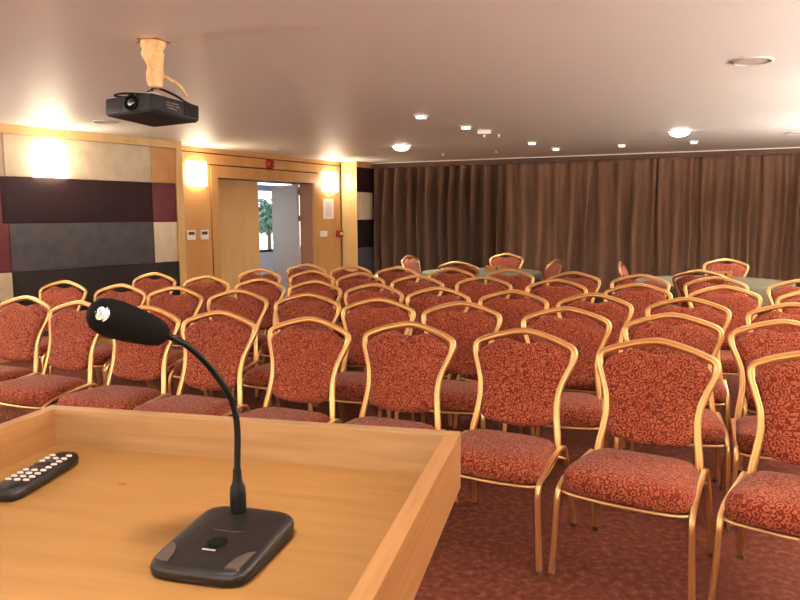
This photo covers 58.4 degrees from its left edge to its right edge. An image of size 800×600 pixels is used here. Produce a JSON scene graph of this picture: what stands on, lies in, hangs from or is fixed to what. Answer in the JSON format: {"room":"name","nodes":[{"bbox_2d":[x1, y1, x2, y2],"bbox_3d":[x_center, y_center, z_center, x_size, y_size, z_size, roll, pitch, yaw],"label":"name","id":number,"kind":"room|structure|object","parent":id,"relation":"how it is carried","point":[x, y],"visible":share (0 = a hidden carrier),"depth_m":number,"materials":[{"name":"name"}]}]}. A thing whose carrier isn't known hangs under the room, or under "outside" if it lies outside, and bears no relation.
{"room":"assembly chamber","nodes":[
{"label":"assembly chamber","id":0,"kind":"room"},
{"bbox_2d":[0,133,173,310],"bbox_3d":[-7.221,-0.041,2.978,0.170,2.450,15.450,4,8,34],"label":"wall","id":1,"kind":"structure","parent":0,"point":[1,147],"depth_m":7.36,"materials":[{"name":"beige paint"}]},
{"bbox_2d":[0,224,11,272],"bbox_3d":[-4.573,-0.449,6.700,0.028,0.502,1.817,4,8,34],"label":"wall panel","id":2,"kind":"object","parent":1,"relation":"attached to","point":[5,254],"visible":1,"depth_m":7.40,"materials":[{"name":"red fabric"}]},
{"bbox_2d":[0,273,13,308],"bbox_3d":[-4.570,0.045,6.758,0.028,0.487,1.817,4,8,34],"label":"wall panel","id":3,"kind":"object","parent":1,"relation":"attached to","point":[6,283],"visible":0.55,"depth_m":7.43,"materials":[{"name":"beige fabric"}]},
{"bbox_2d":[0,176,152,223],"bbox_3d":[-3.586,-1.118,8.100,0.028,0.484,1.837,4,8,34],"label":"wall panel","id":4,"kind":"object","parent":1,"relation":"attached to","point":[23,199],"visible":1,"depth_m":7.98,"materials":[{"name":"fabric"}]},
{"bbox_2d":[2,133,151,181],"bbox_3d":[-3.572,-1.579,8.071,0.028,0.433,1.777,4,8,34],"label":"wall panel","id":5,"kind":"object","parent":1,"relation":"attached to","point":[87,160],"visible":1,"depth_m":8.11,"materials":[{"name":"beige fabric"}]},
{"bbox_2d":[31,144,67,177],"bbox_3d":[-3.749,-1.495,7.703,0.097,0.340,0.400,4,8,34],"label":"wall lamp","id":6,"kind":"object","parent":5,"relation":"attached to","point":[47,160],"visible":1,"depth_m":7.64,"materials":[{"name":"white glass"}]},
{"bbox_2d":[9,222,154,271],"bbox_3d":[-3.566,-0.628,8.182,0.028,0.502,1.777,4,8,34],"label":"wall panel","id":7,"kind":"object","parent":1,"relation":"attached to","point":[49,246],"visible":1,"depth_m":8.07,"materials":[{"name":"grey fabric"}]},
{"bbox_2d":[0,123,176,148],"bbox_3d":[-7.096,-1.211,2.825,0.067,0.092,15.170,4,8,34],"label":"trim","id":8,"kind":"structure","parent":1,"relation":"attached to","point":[4,128],"depth_m":8.00,"materials":[{"name":"brown wood"}]},
{"bbox_2d":[12,261,179,310],"bbox_3d":[-3.462,-0.152,8.387,0.028,0.487,2.137,4,8,34],"label":"wall panel","id":9,"kind":"object","parent":1,"relation":"attached to","point":[93,279],"visible":0.55,"depth_m":8.22,"materials":[{"name":"black fabric"}]},
{"bbox_2d":[150,147,174,182],"bbox_3d":[-2.973,-1.686,8.951,0.028,0.433,0.357,4,8,34],"label":"wall panel","id":10,"kind":"object","parent":1,"relation":"attached to","point":[162,159],"visible":1,"depth_m":8.94,"materials":[{"name":"orange fabric"}]},
{"bbox_2d":[152,183,176,221],"bbox_3d":[-2.970,-1.227,9.005,0.028,0.484,0.357,4,8,34],"label":"wall panel","id":11,"kind":"object","parent":1,"relation":"attached to","point":[163,194],"visible":1,"depth_m":8.99,"materials":[{"name":"red fabric"}]},
{"bbox_2d":[153,222,178,262],"bbox_3d":[-2.967,-0.735,9.062,0.028,0.502,0.357,4,8,34],"label":"wall panel","id":12,"kind":"object","parent":1,"relation":"attached to","point":[165,233],"visible":1,"depth_m":9.05,"materials":[{"name":"beige fabric"}]},
{"bbox_2d":[174,141,186,294],"bbox_3d":[-3.042,-0.814,9.380,0.585,2.450,0.085,4,8,34],"label":"trim","id":13,"kind":"structure","parent":1,"relation":"attached to","point":[177,152],"depth_m":9.17,"materials":[{"name":"brown wood"}]},
{"bbox_2d":[260,250,300,275],"bbox_3d":[-4.087,-1.560,15.617,0.150,2.502,10.100,4,8,31],"label":"wall","id":14,"kind":"structure","parent":0,"point":[266,258],"depth_m":17.07,"materials":[{"name":"white paint"}]},
{"bbox_2d":[258,181,300,252],"bbox_3d":[-3.154,-2.003,17.114,0.070,1.700,6.500,4,8,31],"label":"window","id":15,"kind":"structure","parent":14,"relation":"in","point":[264,197],"depth_m":17.05,"materials":[{"name":"blue"}]},
{"bbox_2d":[340,164,342,265],"bbox_3d":[-2.522,-1.461,14.683,3.900,2.500,10.300,4,8,31],"label":"wall","id":16,"kind":"structure","parent":0,"point":[340,164],"depth_m":13.26,"materials":[{"name":"white paint"}]},
{"bbox_2d":[186,230,195,239],"bbox_3d":[-2.852,-0.883,9.767,0.025,0.132,0.150,4,8,31],"label":"thermostat","id":17,"kind":"object","parent":16,"relation":"attached to","point":[191,234],"visible":1,"depth_m":9.76,"materials":[{"name":"beige plastic"}]},
{"bbox_2d":[186,161,206,185],"bbox_3d":[-2.754,-1.727,9.771,0.097,0.320,0.360,4,8,31],"label":"wall lamp","id":18,"kind":"object","parent":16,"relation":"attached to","point":[196,173],"visible":1,"depth_m":9.69,"materials":[{"name":"white glass"}]},
{"bbox_2d":[182,145,340,285],"bbox_3d":[-2.033,-1.030,11.178,0.030,2.450,3.745,4,8,31],"label":"wall panel","id":19,"kind":"object","parent":16,"relation":"attached to","point":[197,206],"depth_m":10.18,"materials":[{"name":"brown wood"}]},
{"bbox_2d":[182,150,341,266],"bbox_3d":[-2.160,-1.038,11.257,0.270,2.450,3.850,4,8,31],"label":"trim","id":20,"kind":"structure","parent":16,"relation":"in","point":[182,150],"depth_m":11.18,"materials":[{"name":"brown wood"}]},
{"bbox_2d":[209,165,319,297],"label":"door","id":21,"kind":"structure","parent":20,"relation":"attached to","point":[233,190],"depth_m":11.18,"materials":[{"name":"brown wood"}]},
{"bbox_2d":[323,199,333,218],"bbox_3d":[-1.240,-1.581,12.415,0.006,0.345,0.300,4,8,31],"label":"paper notice","id":22,"kind":"object","parent":16,"relation":"attached to","point":[328,204],"visible":1,"depth_m":12.41,"materials":[{"name":"white paper"}]},
{"bbox_2d":[323,171,337,191],"bbox_3d":[-1.180,-2.046,12.376,0.097,0.340,0.420,4,8,31],"label":"wall lamp","id":23,"kind":"object","parent":16,"relation":"attached to","point":[330,179],"visible":1,"depth_m":12.28,"materials":[{"name":"white glass"}]},
{"bbox_2d":[368,168,373,265],"bbox_3d":[-0.524,-1.300,13.416,0.170,2.450,1.470,3,7,26],"label":"wall niche","id":24,"kind":"object","parent":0,"point":[373,168],"visible":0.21,"depth_m":13.26,"materials":[{"name":"brown"}]},
{"bbox_2d":[341,162,367,270],"bbox_3d":[-0.763,-1.258,13.063,0.300,2.450,0.700,2,7,23],"label":"trim","id":25,"kind":"structure","parent":24,"relation":"attached to","point":[348,169],"depth_m":12.71,"materials":[{"name":"brown wood"}]},
{"bbox_2d":[357,220,372,247],"bbox_3d":[-0.638,-1.204,12.965,0.028,0.502,0.592,3,7,26],"label":"wall panel","id":26,"kind":"object","parent":24,"relation":"attached to","point":[364,227],"visible":1,"depth_m":12.95,"materials":[{"name":"black fabric"}]},
{"bbox_2d":[357,192,372,219],"bbox_3d":[-0.641,-1.697,12.908,0.028,0.484,0.592,3,7,26],"label":"wall panel","id":27,"kind":"object","parent":24,"relation":"attached to","point":[364,200],"visible":1,"depth_m":12.89,"materials":[{"name":"beige fabric"}]},
{"bbox_2d":[357,167,372,192],"bbox_3d":[-0.644,-2.156,12.854,0.028,0.435,0.592,3,7,26],"label":"wall panel","id":28,"kind":"object","parent":24,"relation":"attached to","point":[364,175],"visible":1,"depth_m":12.85,"materials":[{"name":"fabric"}]},
{"bbox_2d":[358,247,373,272],"bbox_3d":[-0.635,-0.710,13.023,0.028,0.487,0.592,3,7,26],"label":"wall panel","id":29,"kind":"object","parent":24,"relation":"attached to","point":[365,255],"visible":0.76,"depth_m":13.03,"materials":[{"name":"grey fabric"}]},
{"bbox_2d":[0,0,799,163],"bbox_3d":[-1.141,-1.502,3.969,17.792,0.150,21.538,1,7,15],"label":"ceiling","id":30,"kind":"structure","parent":0,"point":[340,81],"depth_m":4.81,"materials":[{"name":"white paint"}]},
{"bbox_2d":[136,37,187,97],"bbox_3d":[-1.309,-1.286,3.966,0.284,0.278,0.190,-4,7,-27],"label":"mount","id":31,"kind":"object","parent":30,"relation":"attached to","point":[152,53],"visible":1,"depth_m":3.88,"materials":[{"name":"beige metal"}]},
{"bbox_2d":[106,88,198,126],"bbox_3d":[-1.429,-1.120,4.118,0.384,0.186,0.372,3,8,30],"label":"projector","id":32,"kind":"object","parent":31,"relation":"hanging from","point":[152,109],"visible":0.95,"depth_m":4.03,"materials":[{"name":"black plastic"}]},
{"bbox_2d":[107,99,121,111],"bbox_3d":[-1.610,-1.097,4.030,0.120,0.060,0.004,3,3,30],"label":"grille","id":33,"kind":"object","parent":32,"relation":"attached to","point":[113,105],"depth_m":4.03,"materials":[{"name":"black plastic"}]},
{"bbox_2d":[139,95,149,106],"bbox_3d":[-1.395,-1.085,3.908,0.077,0.058,0.004,3,3,30],"label":"vent","id":34,"kind":"object","parent":32,"relation":"attached to","point":[144,100],"depth_m":3.91,"materials":[{"name":"black plastic"}]},
{"bbox_2d":[184,104,196,117],"bbox_3d":[-1.209,-1.090,4.124,0.005,0.065,0.091,3,3,30],"label":"vent","id":35,"kind":"object","parent":32,"relation":"attached to","point":[190,110],"depth_m":4.12,"materials":[{"name":"black plastic"}]},
{"bbox_2d":[371,147,799,167],"bbox_3d":[3.255,-2.276,11.452,8.200,0.078,0.025,2,7,23],"label":"trim","id":36,"kind":"structure","parent":30,"relation":"attached to","point":[788,150],"depth_m":11.48,"materials":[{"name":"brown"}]},
{"bbox_2d":[374,164,506,279],"bbox_3d":[0.735,-1.215,12.838,2.517,2.340,0.539,2,7,22],"label":"curtain","id":37,"kind":"object","parent":36,"relation":"hanging from","point":[437,216],"visible":0.73,"depth_m":12.82,"materials":[{"name":"brown fabric"}]},
{"bbox_2d":[667,130,691,136],"bbox_3d":[3.238,-1.925,8.285,0.270,0.065,0.270,0,7,0],"label":"recessed light","id":38,"kind":"object","parent":30,"relation":"in","point":[676,133],"visible":1,"depth_m":8.21,"materials":[{"name":"beige plastic"}]},
{"bbox_2d":[732,56,773,65],"bbox_3d":[2.228,-1.505,4.513,0.236,0.012,0.236,0,7,0],"label":"ceiling speaker","id":39,"kind":"object","parent":30,"relation":"attached to","point":[750,61],"visible":1,"depth_m":4.51,"materials":[{"name":"beige plastic"}]},
{"bbox_2d":[735,59,770,64],"bbox_3d":[2.228,-1.507,4.513,0.208,0.007,0.208,0,7,0],"label":"grille","id":40,"kind":"object","parent":39,"relation":"attached to","point":[740,61],"depth_m":4.51,"materials":[{"name":"beige"}]},
{"bbox_2d":[0,303,799,599],"bbox_3d":[-1.126,1.065,4.269,17.792,0.120,21.538,1,7,15],"label":"floor","id":41,"kind":"structure","parent":0,"point":[484,551],"depth_m":3.25,"materials":[{"name":"carpet"}]},
{"bbox_2d":[0,295,51,420],"bbox_3d":[-2.754,0.467,4.884,0.578,0.948,0.579,2,7,23],"label":"banquet chair","id":42,"kind":"object","parent":41,"relation":"on","point":[22,328],"visible":0.74,"depth_m":4.99,"materials":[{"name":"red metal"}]},
{"bbox_2d":[0,300,100,408],"bbox_3d":[-2.240,0.501,4.567,0.578,0.948,0.579,3,7,25],"label":"banquet chair","id":43,"kind":"object","parent":41,"relation":"on","point":[72,344],"visible":0.71,"depth_m":4.62,"materials":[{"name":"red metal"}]},
{"bbox_2d":[39,280,93,387],"bbox_3d":[-3.052,0.325,6.121,0.578,0.948,0.579,2,7,19],"label":"banquet chair","id":44,"kind":"object","parent":41,"relation":"on","point":[54,296],"visible":0.31,"depth_m":6.26,"materials":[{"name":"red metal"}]},
{"bbox_2d":[49,283,149,387],"bbox_3d":[-2.404,0.363,5.754,0.578,0.948,0.579,2,7,19],"label":"banquet chair","id":45,"kind":"object","parent":41,"relation":"on","point":[102,355],"visible":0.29,"depth_m":5.87,"materials":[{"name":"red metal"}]},
{"bbox_2d":[57,305,180,409],"bbox_3d":[-1.669,0.533,4.265,0.578,0.948,0.579,2,7,21],"label":"banquet chair","id":46,"kind":"object","parent":41,"relation":"on","point":[129,361],"visible":0.49,"depth_m":4.34,"materials":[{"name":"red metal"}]},
{"bbox_2d":[98,272,176,371],"bbox_3d":[-2.545,0.223,6.968,0.578,0.948,0.579,2,7,20],"label":"banquet chair","id":47,"kind":"object","parent":41,"relation":"on","point":[148,285],"visible":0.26,"depth_m":7.12,"materials":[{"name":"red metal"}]},
{"bbox_2d":[105,286,207,396],"bbox_3d":[-1.871,0.389,5.508,0.578,0.948,0.579,2,7,19],"label":"banquet chair","id":48,"kind":"object","parent":41,"relation":"on","point":[184,306],"visible":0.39,"depth_m":5.63,"materials":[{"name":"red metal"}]},
{"bbox_2d":[133,310,257,416],"bbox_3d":[-1.153,0.559,4.011,0.578,0.948,0.579,2,7,22],"label":"banquet chair","id":49,"kind":"object","parent":41,"relation":"on","point":[227,346],"visible":0.59,"depth_m":4.11,"materials":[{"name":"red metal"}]},
{"bbox_2d":[172,275,229,346],"bbox_3d":[-1.920,0.264,6.583,0.578,0.948,0.579,2,7,21],"label":"banquet chair","id":50,"kind":"object","parent":41,"relation":"on","point":[206,290],"visible":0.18,"depth_m":6.72,"materials":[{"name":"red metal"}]},
{"bbox_2d":[168,289,272,406],"bbox_3d":[-1.309,0.417,5.241,0.578,0.948,0.579,2,7,19],"label":"banquet chair","id":51,"kind":"object","parent":41,"relation":"on","point":[250,308],"visible":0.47,"depth_m":5.37,"materials":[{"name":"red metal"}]},
{"bbox_2d":[0,405,460,599],"bbox_3d":[-0.376,0.815,1.014,0.811,1.122,0.755,1,7,14],"label":"lectern","id":52,"kind":"object","parent":41,"relation":"on","point":[370,507],"visible":0.82,"depth_m":1.11,"materials":[{"name":"brown wood"}]},
{"bbox_2d":[0,452,78,501],"bbox_3d":[-0.604,0.291,1.194,0.051,0.024,0.186,1,7,8],"label":"remote control","id":53,"kind":"object","parent":52,"relation":"on","point":[19,485],"visible":1,"depth_m":1.17,"materials":[{"name":"black plastic"}]},
{"bbox_2d":[86,298,293,587],"bbox_3d":[-0.254,0.161,0.911,0.186,0.343,0.206,1,7,15],"label":"gooseneck microphone","id":54,"kind":"object","parent":52,"relation":"on","point":[225,546],"visible":1,"depth_m":0.89,"materials":[{"name":"black plastic"}]},
{"bbox_2d":[155,542,175,561],"bbox_3d":[-0.288,0.316,0.893,0.018,0.008,0.044,1,7,10],"label":"button","id":55,"kind":"object","parent":54,"relation":"on","point":[168,553],"depth_m":0.89,"materials":[{"name":"grey plastic"}]},
{"bbox_2d":[230,468,246,514],"bbox_3d":[-0.224,0.264,0.987,0.022,0.066,0.022,1,7,14],"label":"socket","id":56,"kind":"object","parent":54,"relation":"attached to","point":[237,488],"depth_m":0.98,"materials":[{"name":"black plastic"}]},
{"bbox_2d":[224,552,255,570],"bbox_3d":[-0.194,0.318,0.869,0.018,0.008,0.044,2,7,19],"label":"button","id":57,"kind":"object","parent":54,"relation":"on","point":[233,561],"depth_m":0.87,"materials":[{"name":"grey plastic"}]},
{"bbox_2d":[200,278,285,393],"bbox_3d":[-1.346,0.301,6.235,0.578,0.948,0.579,2,7,21],"label":"banquet chair","id":58,"kind":"object","parent":41,"relation":"on","point":[270,292],"visible":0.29,"depth_m":6.33,"materials":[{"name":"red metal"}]},
{"bbox_2d":[238,268,281,288],"bbox_3d":[-1.587,0.160,7.457,0.578,0.948,0.579,2,7,21],"label":"banquet chair","id":59,"kind":"object","parent":41,"relation":"on","point":[252,275],"visible":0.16,"depth_m":7.62,"materials":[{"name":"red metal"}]},
{"bbox_2d":[238,292,342,423],"bbox_3d":[-0.745,0.447,4.953,0.578,0.948,0.579,2,7,19],"label":"banquet chair","id":60,"kind":"object","parent":41,"relation":"on","point":[258,377],"visible":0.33,"depth_m":5.09,"materials":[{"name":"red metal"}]},
{"bbox_2d":[232,316,351,423],"bbox_3d":[-0.603,0.589,3.727,0.578,0.948,0.579,3,7,25],"label":"banquet chair","id":61,"kind":"object","parent":41,"relation":"on","point":[305,364],"visible":0.61,"depth_m":3.83,"materials":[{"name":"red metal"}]},
{"bbox_2d":[264,263,326,330],"bbox_3d":[-1.186,0.070,8.201,0.578,0.948,0.579,2,7,21],"label":"banquet chair","id":62,"kind":"object","parent":41,"relation":"on","point":[298,270],"visible":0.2,"depth_m":8.39,"materials":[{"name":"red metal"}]},
{"bbox_2d":[255,280,341,404],"bbox_3d":[-0.827,0.326,5.997,0.578,0.948,0.579,2,7,21],"label":"banquet chair","id":63,"kind":"object","parent":41,"relation":"on","point":[324,291],"visible":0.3,"depth_m":6.13,"materials":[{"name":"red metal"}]},
{"bbox_2d":[263,270,334,363],"bbox_3d":[-0.990,0.191,7.160,0.578,0.948,0.579,2,7,21],"label":"banquet chair","id":64,"kind":"object","parent":41,"relation":"on","point":[303,278],"visible":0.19,"depth_m":7.32,"materials":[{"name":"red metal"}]},
{"bbox_2d":[329,265,372,321],"bbox_3d":[-0.644,0.103,7.896,0.578,0.948,0.579,2,7,22],"label":"banquet chair","id":65,"kind":"object","parent":41,"relation":"on","point":[341,272],"visible":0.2,"depth_m":8.08,"materials":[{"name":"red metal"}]},
{"bbox_2d":[314,283,403,415],"bbox_3d":[-0.305,0.360,5.677,0.578,0.948,0.579,2,7,22],"label":"banquet chair","id":66,"kind":"object","parent":41,"relation":"on","point":[362,294],"visible":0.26,"depth_m":5.84,"materials":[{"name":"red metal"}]},
{"bbox_2d":[333,272,384,371],"bbox_3d":[-0.476,0.225,6.839,0.578,0.948,0.579,2,7,21],"label":"banquet chair","id":67,"kind":"object","parent":41,"relation":"on","point":[349,283],"visible":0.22,"depth_m":7.01,"materials":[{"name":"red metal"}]},
{"bbox_2d":[309,297,415,422],"bbox_3d":[-0.225,0.484,4.612,0.578,0.948,0.579,2,7,19],"label":"banquet chair","id":68,"kind":"object","parent":41,"relation":"on","point":[350,387],"visible":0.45,"depth_m":4.76,"materials":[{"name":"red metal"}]},
{"bbox_2d":[375,266,419,291],"bbox_3d":[-0.120,0.131,7.629,0.578,0.948,0.579,2,7,22],"label":"banquet chair","id":69,"kind":"object","parent":41,"relation":"on","point":[388,277],"visible":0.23,"depth_m":7.80,"materials":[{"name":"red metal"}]},
{"bbox_2d":[343,321,458,505],"bbox_3d":[-0.060,0.610,3.526,0.578,0.948,0.579,3,7,25],"label":"banquet chair","id":70,"kind":"object","parent":41,"relation":"on","point":[405,373],"visible":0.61,"depth_m":3.64,"materials":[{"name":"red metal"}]},
{"bbox_2d":[401,255,420,281],"bbox_3d":[0.366,-0.156,10.060,0.579,0.948,0.578,3,8,28],"label":"banquet chair","id":71,"kind":"object","parent":41,"relation":"on","point":[413,264],"visible":0.26,"depth_m":10.12,"materials":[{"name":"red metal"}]},
{"bbox_2d":[390,274,443,334],"bbox_3d":[0.073,0.262,6.498,0.578,0.948,0.579,2,7,21],"label":"banquet chair","id":72,"kind":"object","parent":41,"relation":"on","point":[406,287],"visible":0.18,"depth_m":6.67,"materials":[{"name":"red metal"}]},
{"bbox_2d":[378,286,470,428],"bbox_3d":[0.202,0.396,5.341,0.578,0.948,0.579,2,7,22],"label":"banquet chair","id":73,"kind":"object","parent":41,"relation":"on","point":[425,301],"visible":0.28,"depth_m":5.51,"materials":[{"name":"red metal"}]},
{"bbox_2d":[395,301,502,430],"bbox_3d":[0.313,0.507,4.383,0.578,0.948,0.579,2,7,19],"label":"banquet chair","id":74,"kind":"object","parent":41,"relation":"on","point":[456,396],"visible":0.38,"depth_m":4.49,"materials":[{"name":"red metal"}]},
{"bbox_2d":[428,268,474,295],"bbox_3d":[0.447,0.157,7.374,0.578,0.948,0.579,3,7,23],"label":"banquet chair","id":75,"kind":"object","parent":41,"relation":"on","point":[449,281],"visible":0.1,"depth_m":7.53,"materials":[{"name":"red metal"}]},
{"bbox_2d":[437,261,478,281],"bbox_3d":[0.807,-0.033,8.986,0.578,0.948,0.579,2,7,23],"label":"banquet chair","id":76,"kind":"object","parent":41,"relation":"on","point":[468,266],"visible":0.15,"depth_m":8.68,"materials":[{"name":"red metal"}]},
{"bbox_2d":[455,276,512,375],"bbox_3d":[0.679,0.278,6.324,0.578,0.948,0.579,2,7,20],"label":"banquet chair","id":77,"kind":"object","parent":41,"relation":"on","point":[475,291],"visible":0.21,"depth_m":6.49,"materials":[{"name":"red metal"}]},
{"bbox_2d":[453,289,548,435],"bbox_3d":[0.741,0.422,5.088,0.578,0.948,0.579,2,7,22],"label":"banquet chair","id":78,"kind":"object","parent":41,"relation":"on","point":[512,312],"visible":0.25,"depth_m":5.22,"materials":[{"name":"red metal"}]},
{"bbox_2d":[489,253,523,268],"bbox_3d":[1.451,-0.194,10.331,0.578,0.948,0.579,3,8,28],"label":"banquet chair","id":79,"kind":"object","parent":41,"relation":"on","point":[512,262],"visible":0.2,"depth_m":10.47,"materials":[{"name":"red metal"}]},
{"bbox_2d":[484,268,534,299],"bbox_3d":[1.027,0.175,7.190,0.578,0.948,0.579,3,7,24],"label":"banquet chair","id":80,"kind":"object","parent":41,"relation":"on","point":[518,282],"visible":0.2,"depth_m":7.31,"materials":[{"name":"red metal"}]},
{"bbox_2d":[461,328,577,576],"bbox_3d":[0.477,0.634,3.292,0.578,0.948,0.579,4,8,30],"label":"banquet chair","id":81,"kind":"object","parent":41,"relation":"on","point":[520,384],"visible":0.88,"depth_m":3.34,"materials":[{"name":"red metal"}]},
{"bbox_2d":[543,259,562,284],"bbox_3d":[1.755,-0.068,9.234,0.579,0.948,0.578,4,8,34],"label":"banquet chair","id":82,"kind":"object","parent":41,"relation":"on","point":[551,269],"visible":0.3,"depth_m":8.99,"materials":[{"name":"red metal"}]},
{"bbox_2d":[498,306,611,485],"bbox_3d":[0.908,0.539,4.080,0.578,0.948,0.579,2,7,19],"label":"banquet chair","id":83,"kind":"object","parent":41,"relation":"on","point":[579,411],"visible":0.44,"depth_m":4.17,"materials":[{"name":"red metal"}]},
{"bbox_2d":[525,278,587,392],"bbox_3d":[1.272,0.314,5.987,0.578,0.948,0.579,2,7,19],"label":"banquet chair","id":84,"kind":"object","parent":41,"relation":"on","point":[553,295],"visible":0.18,"depth_m":6.15,"materials":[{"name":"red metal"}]},
{"bbox_2d":[546,271,600,302],"bbox_3d":[1.594,0.217,6.799,0.578,0.948,0.579,3,7,24],"label":"banquet chair","id":85,"kind":"object","parent":41,"relation":"on","point":[592,287],"visible":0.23,"depth_m":6.92,"materials":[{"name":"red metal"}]},
{"bbox_2d":[535,293,633,449],"bbox_3d":[1.268,0.448,4.838,0.578,0.948,0.579,3,7,23],"label":"banquet chair","id":86,"kind":"object","parent":41,"relation":"on","point":[617,315],"visible":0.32,"depth_m":4.94,"materials":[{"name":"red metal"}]},
{"bbox_2d":[618,261,629,281],"bbox_3d":[2.853,0.025,8.379,0.579,0.948,0.578,3,7,24],"label":"banquet chair","id":87,"kind":"object","parent":41,"relation":"on","point":[623,271],"visible":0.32,"depth_m":8.32,"materials":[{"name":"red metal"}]},
{"bbox_2d":[548,337,721,599],"bbox_3d":[1.002,0.665,2.991,0.578,0.948,0.579,4,8,32],"label":"banquet chair","id":88,"kind":"object","parent":41,"relation":"on","point":[649,399],"visible":0.99,"depth_m":3.02,"materials":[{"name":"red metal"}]},
{"bbox_2d":[602,283,672,395],"bbox_3d":[1.831,0.362,5.547,0.578,0.948,0.579,2,7,18],"label":"banquet chair","id":89,"kind":"object","parent":41,"relation":"on","point":[640,301],"visible":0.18,"depth_m":5.70,"materials":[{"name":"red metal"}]},
{"bbox_2d":[610,274,670,341],"bbox_3d":[2.124,0.256,6.438,0.578,0.948,0.579,3,7,23],"label":"banquet chair","id":90,"kind":"object","parent":41,"relation":"on","point":[650,282],"visible":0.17,"depth_m":6.60,"materials":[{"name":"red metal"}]},
{"bbox_2d":[608,312,730,507],"bbox_3d":[1.431,0.570,3.784,0.578,0.948,0.579,2,7,19],"label":"banquet chair","id":91,"kind":"object","parent":41,"relation":"on","point":[714,431],"visible":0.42,"depth_m":3.91,"materials":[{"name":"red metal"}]},
{"bbox_2d":[630,297,731,466],"bbox_3d":[1.805,0.478,4.552,0.578,0.948,0.579,3,7,24],"label":"banquet chair","id":92,"kind":"object","parent":41,"relation":"on","point":[721,392],"visible":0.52,"depth_m":4.66,"materials":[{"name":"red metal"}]},
{"bbox_2d":[672,269,728,307],"bbox_3d":[3.121,0.139,7.395,0.578,0.948,0.579,3,8,30],"label":"banquet chair","id":93,"kind":"object","parent":41,"relation":"on","point":[679,283],"visible":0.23,"depth_m":7.19,"materials":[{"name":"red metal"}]},
{"bbox_2d":[683,276,748,350],"bbox_3d":[2.690,0.289,6.131,0.578,0.948,0.579,3,7,23],"label":"banquet chair","id":94,"kind":"object","parent":41,"relation":"on","point":[702,284],"visible":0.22,"depth_m":6.32,"materials":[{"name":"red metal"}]},
{"bbox_2d":[687,285,761,375],"bbox_3d":[2.425,0.386,5.310,0.578,0.948,0.579,2,7,17],"label":"banquet chair","id":95,"kind":"object","parent":41,"relation":"on","point":[739,304],"visible":0.21,"depth_m":5.43,"materials":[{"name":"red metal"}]},
{"bbox_2d":[703,258,749,276],"bbox_3d":[3.918,-0.021,8.716,0.578,0.948,0.579,4,8,32],"label":"banquet chair","id":96,"kind":"object","parent":41,"relation":"on","point":[738,270],"visible":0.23,"depth_m":8.84,"materials":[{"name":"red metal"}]},
{"bbox_2d":[708,351,799,599],"bbox_3d":[1.540,0.697,2.695,0.578,0.948,0.579,4,8,34],"label":"banquet chair","id":97,"kind":"object","parent":41,"relation":"on","point":[766,502],"visible":1,"depth_m":2.83,"materials":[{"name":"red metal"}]},
{"bbox_2d":[719,319,799,530],"bbox_3d":[1.908,0.599,3.510,0.578,0.948,0.579,2,7,19],"label":"banquet chair","id":98,"kind":"object","parent":41,"relation":"on","point":[760,343],"visible":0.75,"depth_m":3.69,"materials":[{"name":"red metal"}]},
{"bbox_2d":[738,302,799,473],"bbox_3d":[2.321,0.514,4.221,0.578,0.948,0.579,3,7,24],"label":"banquet chair","id":99,"kind":"object","parent":41,"relation":"on","point":[771,315],"visible":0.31,"depth_m":4.41,"materials":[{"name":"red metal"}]},
{"bbox_2d":[766,279,799,310],"bbox_3d":[3.266,0.323,5.805,0.578,0.948,0.579,3,7,24],"label":"banquet chair","id":100,"kind":"object","parent":41,"relation":"on","point":[783,290],"visible":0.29,"depth_m":6.03,"materials":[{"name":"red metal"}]},
{"bbox_2d":[775,290,799,313],"bbox_3d":[2.959,0.416,5.024,0.578,0.948,0.579,2,7,17],"label":"banquet chair","id":101,"kind":"object","parent":41,"relation":"on","point":[795,293],"visible":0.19,"depth_m":5.25,"materials":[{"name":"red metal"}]},
{"bbox_3d":[1.100,-0.010,9.685,1.600,0.733,1.600,0,7,0],"label":"round table","id":102,"kind":"object","parent":41,"relation":"on","visible":0},
{"bbox_2d":[421,268,542,289],"bbox_3d":[1.104,-0.271,9.653,1.659,0.222,1.659,0,7,0],"label":"tablecloth","id":103,"kind":"object","parent":102,"relation":"on","point":[538,276],"visible":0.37,"depth_m":9.35,"materials":[{"name":"white fabric"}]},
{"bbox_2d":[485,265,502,271],"bbox_3d":[1.267,-0.424,9.636,0.220,0.085,0.142,1,7,11],"label":"box","id":104,"kind":"object","parent":103,"relation":"on","point":[487,268],"visible":0.86,"depth_m":9.57,"materials":[{"name":"brown wood"}]},
{"bbox_3d":[3.521,0.161,8.096,1.640,0.734,1.640,0,7,0],"label":"round table","id":105,"kind":"object","parent":41,"relation":"on","visible":0},
{"bbox_2d":[635,276,795,306],"bbox_3d":[3.516,-0.100,8.070,1.699,0.222,1.699,0,7,0],"label":"tablecloth","id":106,"kind":"object","parent":105,"relation":"on","point":[759,286],"visible":0.18,"depth_m":7.66,"materials":[{"name":"beige fabric"}]},
{"bbox_3d":[3.982,-0.055,2.512,7.068,2.450,16.670,0,7,0],"label":"wall","id":107,"kind":"structure","parent":0,"visible":0},
{"bbox_2d":[657,154,799,287],"bbox_3d":[5.672,-1.005,10.781,3.425,2.340,0.210,2,7,22],"label":"curtain","id":108,"kind":"object","parent":107,"relation":"hanging from","point":[746,209],"visible":0.73,"depth_m":10.97,"materials":[{"name":"brown fabric"}]},
{"bbox_3d":[3.563,-1.188,12.240,8.316,2.450,3.588,0,7,0],"label":"wall","id":109,"kind":"structure","parent":0,"visible":0},
{"bbox_2d":[505,159,657,302],"bbox_3d":[2.992,-1.119,11.895,2.549,2.340,0.212,2,7,23],"label":"curtain","id":110,"kind":"object","parent":109,"relation":"hanging from","point":[589,216],"visible":0.76,"depth_m":11.83,"materials":[{"name":"brown fabric"}]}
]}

